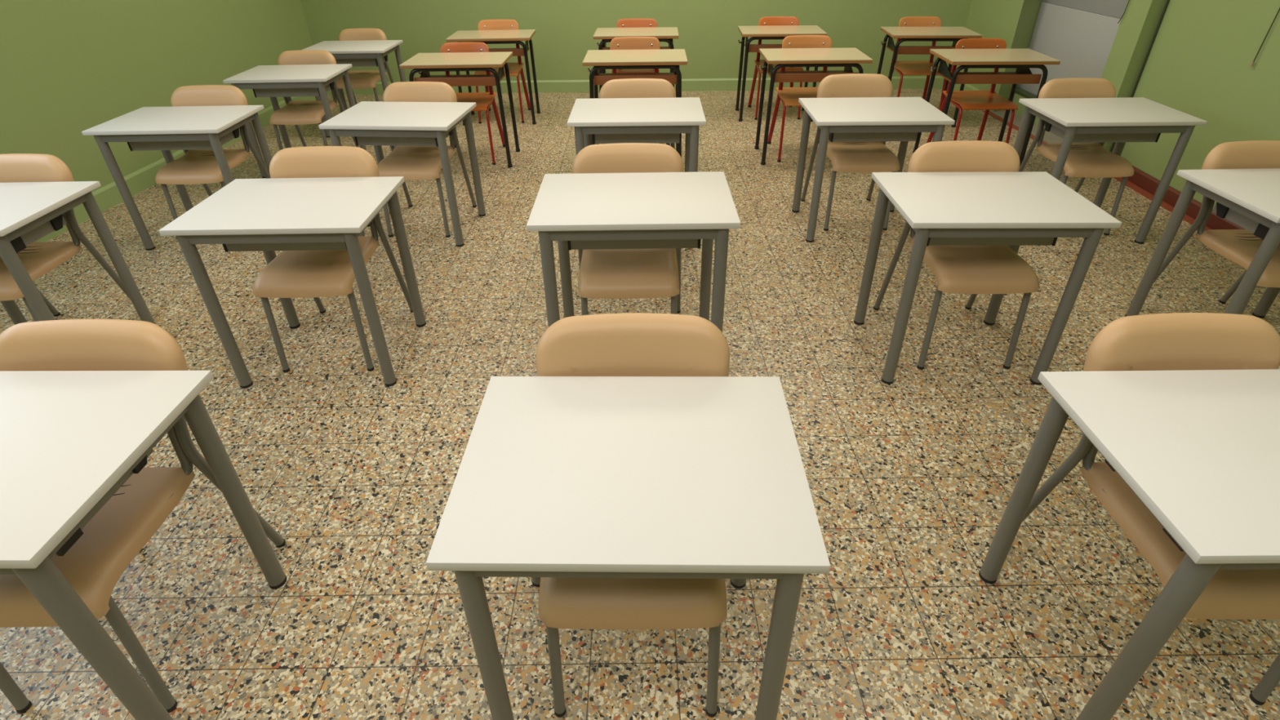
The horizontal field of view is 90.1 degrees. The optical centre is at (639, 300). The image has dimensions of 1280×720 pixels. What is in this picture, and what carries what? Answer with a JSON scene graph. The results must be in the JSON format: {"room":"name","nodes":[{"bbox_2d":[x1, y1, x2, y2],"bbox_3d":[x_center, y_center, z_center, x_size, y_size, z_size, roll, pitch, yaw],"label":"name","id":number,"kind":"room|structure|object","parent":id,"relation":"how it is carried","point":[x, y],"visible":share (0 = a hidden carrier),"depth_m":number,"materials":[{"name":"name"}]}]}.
{"room":"classroom","nodes":[
{"label":"classroom","id":0,"kind":"room"},
{"bbox_2d":[0,0,312,191],"bbox_3d":[-3.731,-1.077,1.939,0.160,3.200,9.914,1,31,3],"label":"wall","id":1,"kind":"structure","parent":0,"point":[68,68],"depth_m":4.27,"materials":[{"name":"green paint"}]},
{"bbox_2d":[34,96,315,242],"bbox_3d":[-3.622,0.231,2.734,0.020,0.135,9.704,1,31,3],"label":"baseboard","id":2,"kind":"structure","parent":1,"relation":"attached to","point":[108,196],"depth_m":4.45,"materials":[{"name":"green paint"}]},
{"bbox_2d":[300,0,971,81],"bbox_3d":[0.035,-3.655,6.088,7.516,3.200,0.160,0,31,1],"label":"wall","id":3,"kind":"structure","parent":0,"point":[709,34],"depth_m":6.50,"materials":[{"name":"green paint"}]},
{"bbox_2d":[326,75,943,94],"bbox_3d":[-0.047,-2.294,6.811,6.716,0.125,0.020,0,31,1],"label":"baseboard","id":4,"kind":"structure","parent":3,"relation":"attached to","point":[917,82],"depth_m":6.80,"materials":[{"name":"green paint"}]},
{"bbox_2d":[0,88,1279,719],"bbox_3d":[-0.047,0.232,2.890,8.500,0.120,10.300,-1,31,0],"label":"floor","id":5,"kind":"structure","parent":0,"point":[912,480],"depth_m":2.13,"materials":[{"name":"stone"}]},
{"bbox_2d":[0,153,130,321],"bbox_3d":[-2.623,-0.153,2.698,0.458,0.804,0.498,-1,31,0],"label":"chair","id":6,"kind":"object","parent":5,"relation":"on","point":[38,259],"visible":0.61,"depth_m":2.68,"materials":[{"name":"beige plastic"}]},
{"bbox_2d":[0,181,155,324],"bbox_3d":[-2.597,-0.062,2.637,0.700,0.711,0.490,-1,31,0],"label":"school desk","id":7,"kind":"object","parent":5,"relation":"on","point":[29,211],"visible":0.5,"depth_m":2.53,"materials":[{"name":"grey paint"}]},
{"bbox_2d":[20,214,66,246],"bbox_3d":[-2.601,-0.299,2.503,0.448,0.124,0.268,-1,31,0],"label":"tray","id":8,"kind":"object","parent":7,"relation":"on","point":[57,223],"depth_m":2.54,"materials":[{"name":"grey metal"}]},
{"bbox_2d":[0,319,285,713],"bbox_3d":[-1.325,0.521,1.538,0.468,0.823,0.510,-1,31,0],"label":"chair","id":9,"kind":"object","parent":5,"relation":"on","point":[113,537],"visible":0.52,"depth_m":1.51,"materials":[{"name":"beige plastic"}]},
{"bbox_2d":[0,370,286,719],"bbox_3d":[-1.348,0.613,1.468,0.700,0.740,0.512,0,31,1],"label":"school desk","id":10,"kind":"object","parent":5,"relation":"on","point":[69,440],"visible":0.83,"depth_m":1.30,"materials":[{"name":"white laminate"}]},
{"bbox_2d":[54,448,153,555],"bbox_3d":[-1.351,0.367,1.329,0.448,0.130,0.280,0,31,1],"label":"tray","id":11,"kind":"object","parent":10,"relation":"on","point":[78,533],"depth_m":1.32,"materials":[{"name":"grey metal"}]},
{"bbox_2d":[81,105,271,250],"bbox_3d":[-2.559,-0.717,3.724,0.705,0.700,0.495,-1,31,0],"label":"school desk","id":12,"kind":"object","parent":5,"relation":"on","point":[164,129],"visible":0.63,"depth_m":3.49,"materials":[{"name":"white laminate"}]},
{"bbox_2d":[128,131,240,151],"bbox_3d":[-2.562,-0.949,3.592,0.451,0.122,0.270,-1,31,0],"label":"tray","id":13,"kind":"object","parent":12,"relation":"on","point":[196,144],"depth_m":3.50,"materials":[{"name":"grey metal"}]},
{"bbox_2d":[155,84,270,219],"bbox_3d":[-2.548,-0.812,3.785,0.455,0.800,0.495,-1,31,0],"label":"chair","id":14,"kind":"object","parent":5,"relation":"on","point":[195,166],"visible":0.61,"depth_m":3.75,"materials":[{"name":"beige plastic"}]},
{"bbox_2d":[158,176,426,388],"bbox_3d":[-1.325,-0.076,2.625,0.700,0.714,0.505,-1,31,0],"label":"school desk","id":15,"kind":"object","parent":5,"relation":"on","point":[268,215],"visible":1,"depth_m":2.40,"materials":[{"name":"white laminate"}]},
{"bbox_2d":[225,242,346,251],"bbox_3d":[-1.329,-0.313,2.491,0.448,0.125,0.276,-1,31,0],"label":"tray","id":16,"kind":"object","parent":15,"relation":"on","point":[298,246],"depth_m":2.40,"materials":[{"name":"grey metal"}]},
{"bbox_2d":[222,63,366,177],"bbox_3d":[-2.485,-1.329,4.728,0.691,0.702,0.496,-1,31,0],"label":"school desk","id":17,"kind":"object","parent":5,"relation":"on","point":[273,82],"visible":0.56,"depth_m":4.50,"materials":[{"name":"white laminate"}]},
{"bbox_2d":[253,84,334,97],"bbox_3d":[-2.489,-1.563,4.596,0.442,0.123,0.271,-1,31,0],"label":"tray","id":18,"kind":"object","parent":17,"relation":"on","point":[280,92],"depth_m":4.50,"materials":[{"name":"grey metal"}]},
{"bbox_2d":[269,49,359,150],"bbox_3d":[-2.501,-1.427,4.806,0.449,0.788,0.488,-1,31,0],"label":"chair","id":19,"kind":"object","parent":5,"relation":"on","point":[296,113],"visible":0.73,"depth_m":4.78,"materials":[{"name":"beige plastic"}]},
{"bbox_2d":[252,146,413,372],"bbox_3d":[-1.324,-0.173,2.685,0.466,0.819,0.507,-1,31,0],"label":"chair","id":20,"kind":"object","parent":5,"relation":"on","point":[315,274],"visible":0.58,"depth_m":2.65,"materials":[{"name":"beige plastic"}]},
{"bbox_2d":[302,40,405,137],"bbox_3d":[-2.422,-1.845,5.566,0.695,0.712,0.499,0,31,1],"label":"school desk","id":21,"kind":"object","parent":5,"relation":"on","point":[365,53],"visible":0.49,"depth_m":5.33,"materials":[{"name":"white laminate"}]},
{"bbox_2d":[335,56,385,66],"bbox_3d":[-2.425,-2.082,5.433,0.445,0.125,0.272,0,31,1],"label":"tray","id":22,"kind":"object","parent":21,"relation":"on","point":[355,62],"depth_m":5.33,"materials":[{"name":"grey metal"}]},
{"bbox_2d":[336,27,393,112],"bbox_3d":[-2.496,-2.000,5.756,0.444,0.781,0.484,-1,31,0],"label":"chair","id":23,"kind":"object","parent":5,"relation":"on","point":[359,79],"visible":0.49,"depth_m":5.73,"materials":[{"name":"beige plastic"}]},
{"bbox_2d":[318,101,485,246],"bbox_3d":[-1.324,-0.744,3.737,0.698,0.701,0.499,2,31,5],"label":"school desk","id":24,"kind":"object","parent":5,"relation":"on","point":[377,124],"visible":0.81,"depth_m":3.51,"materials":[{"name":"white laminate"}]},
{"bbox_2d":[355,132,449,146],"bbox_3d":[-1.327,-0.977,3.605,0.447,0.123,0.272,2,31,5],"label":"tray","id":25,"kind":"object","parent":24,"relation":"on","point":[360,140],"depth_m":3.51,"materials":[{"name":"grey metal"}]},
{"bbox_2d":[377,81,476,237],"bbox_3d":[-1.314,-0.839,3.801,0.454,0.798,0.494,1,31,2],"label":"chair","id":26,"kind":"object","parent":5,"relation":"on","point":[411,162],"visible":0.6,"depth_m":3.77,"materials":[{"name":"beige plastic"}]},
{"bbox_2d":[399,51,519,167],"bbox_3d":[-1.311,-1.429,4.813,0.716,0.755,0.452,-1,31,0],"label":"school desk","id":27,"kind":"object","parent":5,"relation":"on","point":[424,63],"visible":0.89,"depth_m":4.55,"materials":[{"name":"beige laminate"}]},
{"bbox_2d":[427,74,505,81],"bbox_3d":[-1.311,-1.623,4.702,0.581,0.010,0.322,-1,31,0],"label":"shelf","id":28,"kind":"object","parent":27,"relation":"attached to","point":[501,76],"depth_m":4.79,"materials":[{"name":"brown wood"}]},
{"bbox_2d":[440,42,505,164],"bbox_3d":[-1.319,-1.507,4.881,0.432,0.818,0.471,-1,31,0],"label":"chair","id":29,"kind":"object","parent":5,"relation":"on","point":[483,100],"visible":0.46,"depth_m":4.84,"materials":[{"name":"wood"}]},
{"bbox_2d":[445,29,540,125],"bbox_3d":[-1.292,-2.019,5.794,0.711,0.744,0.452,-1,31,-1],"label":"school desk","id":30,"kind":"object","parent":5,"relation":"on","point":[511,36],"visible":0.68,"depth_m":5.57,"materials":[{"name":"laminate"}]},
{"bbox_2d":[488,48,529,51],"bbox_3d":[-1.293,-2.210,5.685,0.577,0.010,0.322,-1,31,-1],"label":"shelf","id":31,"kind":"object","parent":30,"relation":"attached to","point":[527,49],"depth_m":5.81,"materials":[{"name":"brown wood"}]},
{"bbox_2d":[474,19,530,123],"bbox_3d":[-1.281,-2.105,5.857,0.435,0.825,0.475,-1,31,0],"label":"chair","id":32,"kind":"object","parent":5,"relation":"on","point":[515,68],"visible":0.52,"depth_m":5.81,"materials":[{"name":"metal"}]},
{"bbox_2d":[572,142,683,315],"bbox_3d":[-0.044,-0.171,2.643,0.471,0.827,0.512,-1,31,0],"label":"chair","id":33,"kind":"object","parent":5,"relation":"on","point":[604,273],"visible":0.52,"depth_m":2.56,"materials":[{"name":"beige plastic"}]},
{"bbox_2d":[426,376,830,719],"bbox_3d":[-0.013,0.612,1.461,0.674,0.714,0.504,0,31,1],"label":"school desk","id":34,"kind":"object","parent":5,"relation":"on","point":[575,477],"visible":0.98,"depth_m":1.21,"materials":[{"name":"white laminate"}]},
{"bbox_2d":[535,312,729,717],"bbox_3d":[-0.014,0.511,1.514,0.473,0.831,0.515,0,31,1],"label":"chair","id":35,"kind":"object","parent":5,"relation":"on","point":[625,344],"visible":0.45,"depth_m":1.48,"materials":[{"name":"beige plastic"}]},
{"bbox_2d":[526,171,740,332],"bbox_3d":[-0.018,-0.066,2.546,0.719,0.747,0.496,-1,31,0],"label":"school desk","id":36,"kind":"object","parent":5,"relation":"on","point":[642,210],"visible":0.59,"depth_m":2.30,"materials":[{"name":"white laminate"}]},
{"bbox_2d":[570,239,697,249],"bbox_3d":[-0.022,-0.314,2.405,0.460,0.131,0.271,-1,31,0],"label":"tray","id":37,"kind":"object","parent":36,"relation":"on","point":[662,243],"depth_m":2.31,"materials":[{"name":"grey metal"}]},
{"bbox_2d":[582,48,687,157],"bbox_3d":[-0.028,-1.401,4.715,0.716,0.776,0.451,0,31,1],"label":"school desk","id":38,"kind":"object","parent":5,"relation":"on","point":[672,59],"visible":0.79,"depth_m":4.43,"materials":[{"name":"wood"}]},
{"bbox_2d":[598,72,674,75],"bbox_3d":[-0.029,-1.600,4.601,0.581,0.010,0.321,0,31,1],"label":"shelf","id":39,"kind":"object","parent":38,"relation":"attached to","point":[624,73],"depth_m":4.70,"materials":[{"name":"brown wood"}]},
{"bbox_2d":[592,26,678,93],"bbox_3d":[-0.027,-1.972,5.661,0.712,0.769,0.452,0,31,2],"label":"school desk","id":40,"kind":"object","parent":5,"relation":"on","point":[661,33],"visible":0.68,"depth_m":5.39,"materials":[{"name":"metal"}]},
{"bbox_2d":[567,97,706,172],"bbox_3d":[-0.011,-0.728,3.654,0.710,0.727,0.492,0,31,1],"label":"school desk","id":41,"kind":"object","parent":5,"relation":"on","point":[609,120],"visible":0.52,"depth_m":3.39,"materials":[{"name":"white laminate"}]},
{"bbox_2d":[594,133,679,143],"bbox_3d":[-0.014,-0.970,3.517,0.454,0.127,0.269,0,31,1],"label":"tray","id":42,"kind":"object","parent":41,"relation":"on","point":[666,137],"depth_m":3.42,"materials":[{"name":"grey metal"}]},
{"bbox_2d":[609,36,663,143],"bbox_3d":[-0.034,-1.526,4.858,0.444,0.842,0.485,0,31,1],"label":"chair","id":43,"kind":"object","parent":5,"relation":"on","point":[623,42],"visible":0.24,"depth_m":4.80,"materials":[{"name":"metal"}]},
{"bbox_2d":[599,78,675,149],"bbox_3d":[-0.010,-0.829,3.740,0.462,0.811,0.502,-1,31,0],"label":"chair","id":44,"kind":"object","parent":5,"relation":"on","point":[626,87],"visible":0.16,"depth_m":3.71,"materials":[{"name":"beige plastic"}]},
{"bbox_2d":[616,18,659,73],"bbox_3d":[-0.024,-2.088,5.799,0.435,0.825,0.475,0,31,1],"label":"chair","id":45,"kind":"object","parent":5,"relation":"on","point":[623,23],"visible":0.25,"depth_m":5.74,"materials":[{"name":"metal"}]},
{"bbox_2d":[747,16,803,119],"bbox_3d":[1.259,-2.130,5.842,0.432,0.818,0.472,0,31,1],"label":"chair","id":46,"kind":"object","parent":5,"relation":"on","point":[769,20],"visible":0.53,"depth_m":5.79,"materials":[{"name":"metal"}]},
{"bbox_2d":[735,25,826,121],"bbox_3d":[1.234,-2.049,5.776,0.713,0.749,0.452,1,31,3],"label":"school desk","id":47,"kind":"object","parent":5,"relation":"on","point":[762,32],"visible":0.66,"depth_m":5.57,"materials":[{"name":"metal"}]},
{"bbox_2d":[744,44,782,46],"bbox_3d":[1.234,-2.241,5.666,0.578,0.010,0.322,1,31,3],"label":"shelf","id":48,"kind":"object","parent":47,"relation":"attached to","point":[744,44],"depth_m":5.79,"materials":[{"name":"brown wood"}]},
{"bbox_2d":[767,35,831,162],"bbox_3d":[1.256,-1.536,4.849,0.441,0.836,0.481,0,31,1],"label":"chair","id":49,"kind":"object","parent":5,"relation":"on","point":[788,96],"visible":0.52,"depth_m":4.80,"materials":[{"name":"metal"}]},
{"bbox_2d":[754,47,872,164],"bbox_3d":[1.247,-1.447,4.778,0.721,0.756,0.452,0,31,2],"label":"school desk","id":50,"kind":"object","parent":5,"relation":"on","point":[847,58],"visible":0.82,"depth_m":4.52,"materials":[{"name":"wood"}]},
{"bbox_2d":[767,70,846,76],"bbox_3d":[1.247,-1.641,4.667,0.585,0.010,0.322,0,31,2],"label":"shelf","id":51,"kind":"object","parent":50,"relation":"attached to","point":[769,72],"depth_m":4.77,"materials":[{"name":"brown wood"}]},
{"bbox_2d":[800,73,900,231],"bbox_3d":[1.284,-0.883,3.804,0.458,0.804,0.498,0,31,1],"label":"chair","id":52,"kind":"object","parent":5,"relation":"on","point":[851,156],"visible":0.7,"depth_m":3.77,"materials":[{"name":"beige plastic"}]},
{"bbox_2d":[791,97,955,242],"bbox_3d":[1.282,-0.757,3.697,0.706,0.700,0.499,0,31,1],"label":"school desk","id":53,"kind":"object","parent":5,"relation":"on","point":[902,119],"visible":0.84,"depth_m":3.47,"materials":[{"name":"white laminate"}]},
{"bbox_2d":[828,132,918,142],"bbox_3d":[1.279,-0.990,3.566,0.452,0.122,0.272,0,31,1],"label":"tray","id":54,"kind":"object","parent":53,"relation":"on","point":[864,136],"depth_m":3.47,"materials":[{"name":"grey metal"}]},
{"bbox_2d":[888,16,946,110],"bbox_3d":[2.469,-2.058,5.689,0.435,0.824,0.475,0,31,2],"label":"chair","id":55,"kind":"object","parent":5,"relation":"on","point":[903,68],"visible":0.52,"depth_m":5.64,"materials":[{"name":"metal"}]},
{"bbox_2d":[876,26,982,127],"bbox_3d":[2.441,-1.951,5.578,0.704,0.756,0.451,2,31,4],"label":"school desk","id":56,"kind":"object","parent":5,"relation":"on","point":[953,34],"visible":0.64,"depth_m":5.33,"materials":[{"name":"metal"}]},
{"bbox_2d":[886,45,951,52],"bbox_3d":[2.441,-2.145,5.467,0.571,0.010,0.321,2,31,4],"label":"shelf","id":57,"kind":"object","parent":56,"relation":"attached to","point":[891,47],"depth_m":5.33,"materials":[{"name":"brown wood"}]},
{"bbox_2d":[873,140,1039,369],"bbox_3d":[1.345,-0.187,2.644,0.465,0.817,0.506,0,31,1],"label":"chair","id":58,"kind":"object","parent":5,"relation":"on","point":[974,270],"visible":0.59,"depth_m":2.59,"materials":[{"name":"beige plastic"}]},
{"bbox_2d":[925,38,1017,143],"bbox_3d":[2.493,-1.470,4.723,0.433,0.822,0.473,0,31,1],"label":"chair","id":59,"kind":"object","parent":5,"relation":"on","point":[987,100],"visible":0.55,"depth_m":4.67,"materials":[{"name":"metal"}]},
{"bbox_2d":[912,48,1060,166],"bbox_3d":[2.457,-1.388,4.647,0.707,0.761,0.451,1,31,3],"label":"school desk","id":60,"kind":"object","parent":5,"relation":"on","point":[1021,59],"visible":0.8,"depth_m":4.39,"materials":[{"name":"wood"}]},
{"bbox_2d":[937,71,1019,82],"bbox_3d":[2.457,-1.583,4.535,0.574,0.010,0.321,1,31,3],"label":"shelf","id":61,"kind":"object","parent":60,"relation":"attached to","point":[944,75],"depth_m":4.48,"materials":[{"name":"brown wood"}]},
{"bbox_2d":[853,171,1121,385],"bbox_3d":[1.303,-0.091,2.586,0.703,0.715,0.501,0,31,2],"label":"school desk","id":62,"kind":"object","parent":5,"relation":"on","point":[1014,210],"visible":0.95,"depth_m":2.36,"materials":[{"name":"white laminate"}]},
{"bbox_2d":[928,237,1054,245],"bbox_3d":[1.300,-0.329,2.451,0.450,0.125,0.274,0,31,2],"label":"tray","id":63,"kind":"object","parent":62,"relation":"on","point":[932,241],"depth_m":2.36,"materials":[{"name":"grey metal"}]},
{"bbox_2d":[1018,77,1133,235],"bbox_3d":[2.540,-0.833,3.705,0.449,0.788,0.488,-1,31,1],"label":"chair","id":64,"kind":"object","parent":5,"relation":"on","point":[1084,160],"visible":0.69,"depth_m":3.68,"materials":[{"name":"beige wood"}]},
{"bbox_2d":[1013,97,1207,244],"bbox_3d":[2.538,-0.739,3.640,0.704,0.696,0.495,0,31,1],"label":"school desk","id":65,"kind":"object","parent":5,"relation":"on","point":[1120,121],"visible":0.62,"depth_m":3.41,"materials":[{"name":"white laminate"}]},
{"bbox_2d":[1043,124,1158,142],"bbox_3d":[2.535,-0.971,3.509,0.451,0.122,0.270,0,31,1],"label":"tray","id":66,"kind":"object","parent":65,"relation":"on","point":[1118,137],"depth_m":3.42,"materials":[{"name":"grey metal"}]},
{"bbox_2d":[978,368,1279,719],"bbox_3d":[1.287,0.595,1.458,0.700,0.713,0.500,-1,31,0],"label":"school desk","id":67,"kind":"object","parent":5,"relation":"on","point":[1199,449],"visible":1,"depth_m":1.29,"materials":[{"name":"white laminate"}]},
{"bbox_2d":[1022,312,1279,705],"bbox_3d":[1.301,0.500,1.520,0.462,0.812,0.503,-1,31,0],"label":"chair","id":68,"kind":"object","parent":5,"relation":"on","point":[1172,341],"visible":0.47,"depth_m":1.49,"materials":[{"name":"beige wood"}]},
{"bbox_2d":[1124,168,1279,318],"bbox_3d":[2.575,-0.118,2.608,0.700,0.705,0.484,-1,31,0],"label":"school desk","id":69,"kind":"object","parent":5,"relation":"on","point":[1249,198],"visible":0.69,"depth_m":2.50,"materials":[{"name":"grey paint"}]},
{"bbox_2d":[1212,204,1259,233],"bbox_3d":[2.571,-0.352,2.475,0.448,0.123,0.264,-1,31,0],"label":"tray","id":70,"kind":"object","parent":69,"relation":"on","point":[1221,211],"depth_m":2.51,"materials":[{"name":"grey metal"}]},
{"bbox_2d":[1130,140,1279,314],"bbox_3d":[2.585,-0.207,2.669,0.452,0.794,0.492,-1,31,0],"label":"chair","id":71,"kind":"object","parent":5,"relation":"on","point":[1240,246],"visible":0.59,"depth_m":2.65,"materials":[{"name":"beige wood"}]},
{"bbox_2d":[955,0,1166,151],"bbox_3d":[3.493,-3.007,4.939,0.425,3.200,2.530,-1,31,0],"label":"wall","id":72,"kind":"structure","parent":0,"point":[1137,27],"depth_m":4.60,"materials":[{"name":"green paint"}]},
{"bbox_2d":[953,84,992,111],"bbox_3d":[3.302,-2.067,6.362,0.018,0.120,0.930,-1,31,0],"label":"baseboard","id":73,"kind":"structure","parent":72,"relation":"attached to","point":[957,86],"depth_m":6.45,"materials":[{"name":"green paint"}]},
{"bbox_2d":[982,111,1046,143],"bbox_3d":[3.260,-1.434,5.430,0.055,0.006,1.321,-1,31,-1],"label":"trim","id":74,"kind":"structure","parent":72,"relation":"attached to","point":[1014,126],"depth_m":5.67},
{"bbox_2d":[1010,86,1036,98],"bbox_3d":[3.529,-1.779,5.636,0.130,0.025,0.825,-1,31,0],"label":"trim","id":75,"kind":"structure","parent":72,"relation":"attached to","point":[1023,92],"depth_m":5.77,"materials":[{"name":"green paint"}]},
{"bbox_2d":[1010,92,1039,125],"bbox_3d":[3.535,-1.692,5.685,0.120,0.175,0.820,-1,31,0],"label":"wall","id":76,"kind":"structure","parent":72,"relation":"attached to","point":[1021,107],"depth_m":5.84,"materials":[{"name":"green paint"}]},
{"bbox_2d":[990,111,1062,142],"bbox_3d":[3.384,-1.425,5.414,0.190,0.004,1.360,-1,31,0],"label":"trim","id":77,"kind":"structure","parent":72,"relation":"attached to","point":[1049,137],"depth_m":5.50,"materials":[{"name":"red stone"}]},
{"bbox_2d":[1117,0,1129,23],"bbox_3d":[3.285,-2.308,4.136,0.009,0.956,0.040,-1,31,0],"label":"cord","id":78,"kind":"object","parent":72,"relation":"attached to","point":[1129,0],"visible":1,"depth_m":4.33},
{"bbox_2d":[1110,0,1279,208],"bbox_3d":[3.333,-0.499,0.815,0.160,3.200,7.274,0,31,2],"label":"wall","id":79,"kind":"structure","parent":0,"point":[1202,54],"depth_m":3.77,"materials":[{"name":"green paint"}]},
{"bbox_2d":[1110,0,1169,151],"bbox_3d":[3.379,-2.338,3.840,0.015,3.200,0.015,-1,31,0],"label":"trim","id":80,"kind":"structure","parent":79,"relation":"attached to","point":[1167,1],"depth_m":4.25,"materials":[{"name":"green paint"}]},
{"bbox_2d":[1112,164,1245,230],"bbox_3d":[3.263,0.824,1.619,0.020,0.105,7.067,0,31,2],"label":"baseboard","id":81,"kind":"structure","parent":79,"relation":"attached to","point":[1142,180],"depth_m":4.02,"materials":[{"name":"brown wood"}]},
{"bbox_2d":[1249,7,1279,66],"bbox_3d":[3.343,-1.719,3.232,0.012,1.026,0.024,-1,31,0],"label":"hanging cord","id":82,"kind":"object","parent":79,"relation":"hanging from","point":[1253,61],"visible":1,"depth_m":3.43,"materials":[{"name":"brown plastic"}]},
{"bbox_3d":[3.648,-2.825,4.635,0.140,3.200,1.600,-1,31,0],"label":"wall","id":83,"kind":"structure","parent":0,"visible":0},
{"bbox_2d":[1017,0,1128,95],"bbox_3d":[3.547,-2.605,4.838,0.050,2.585,1.420,-1,31,0],"label":"door","id":84,"kind":"structure","parent":83,"relation":"in","point":[1081,34],"depth_m":5.18,"materials":[{"name":"grey paint"}]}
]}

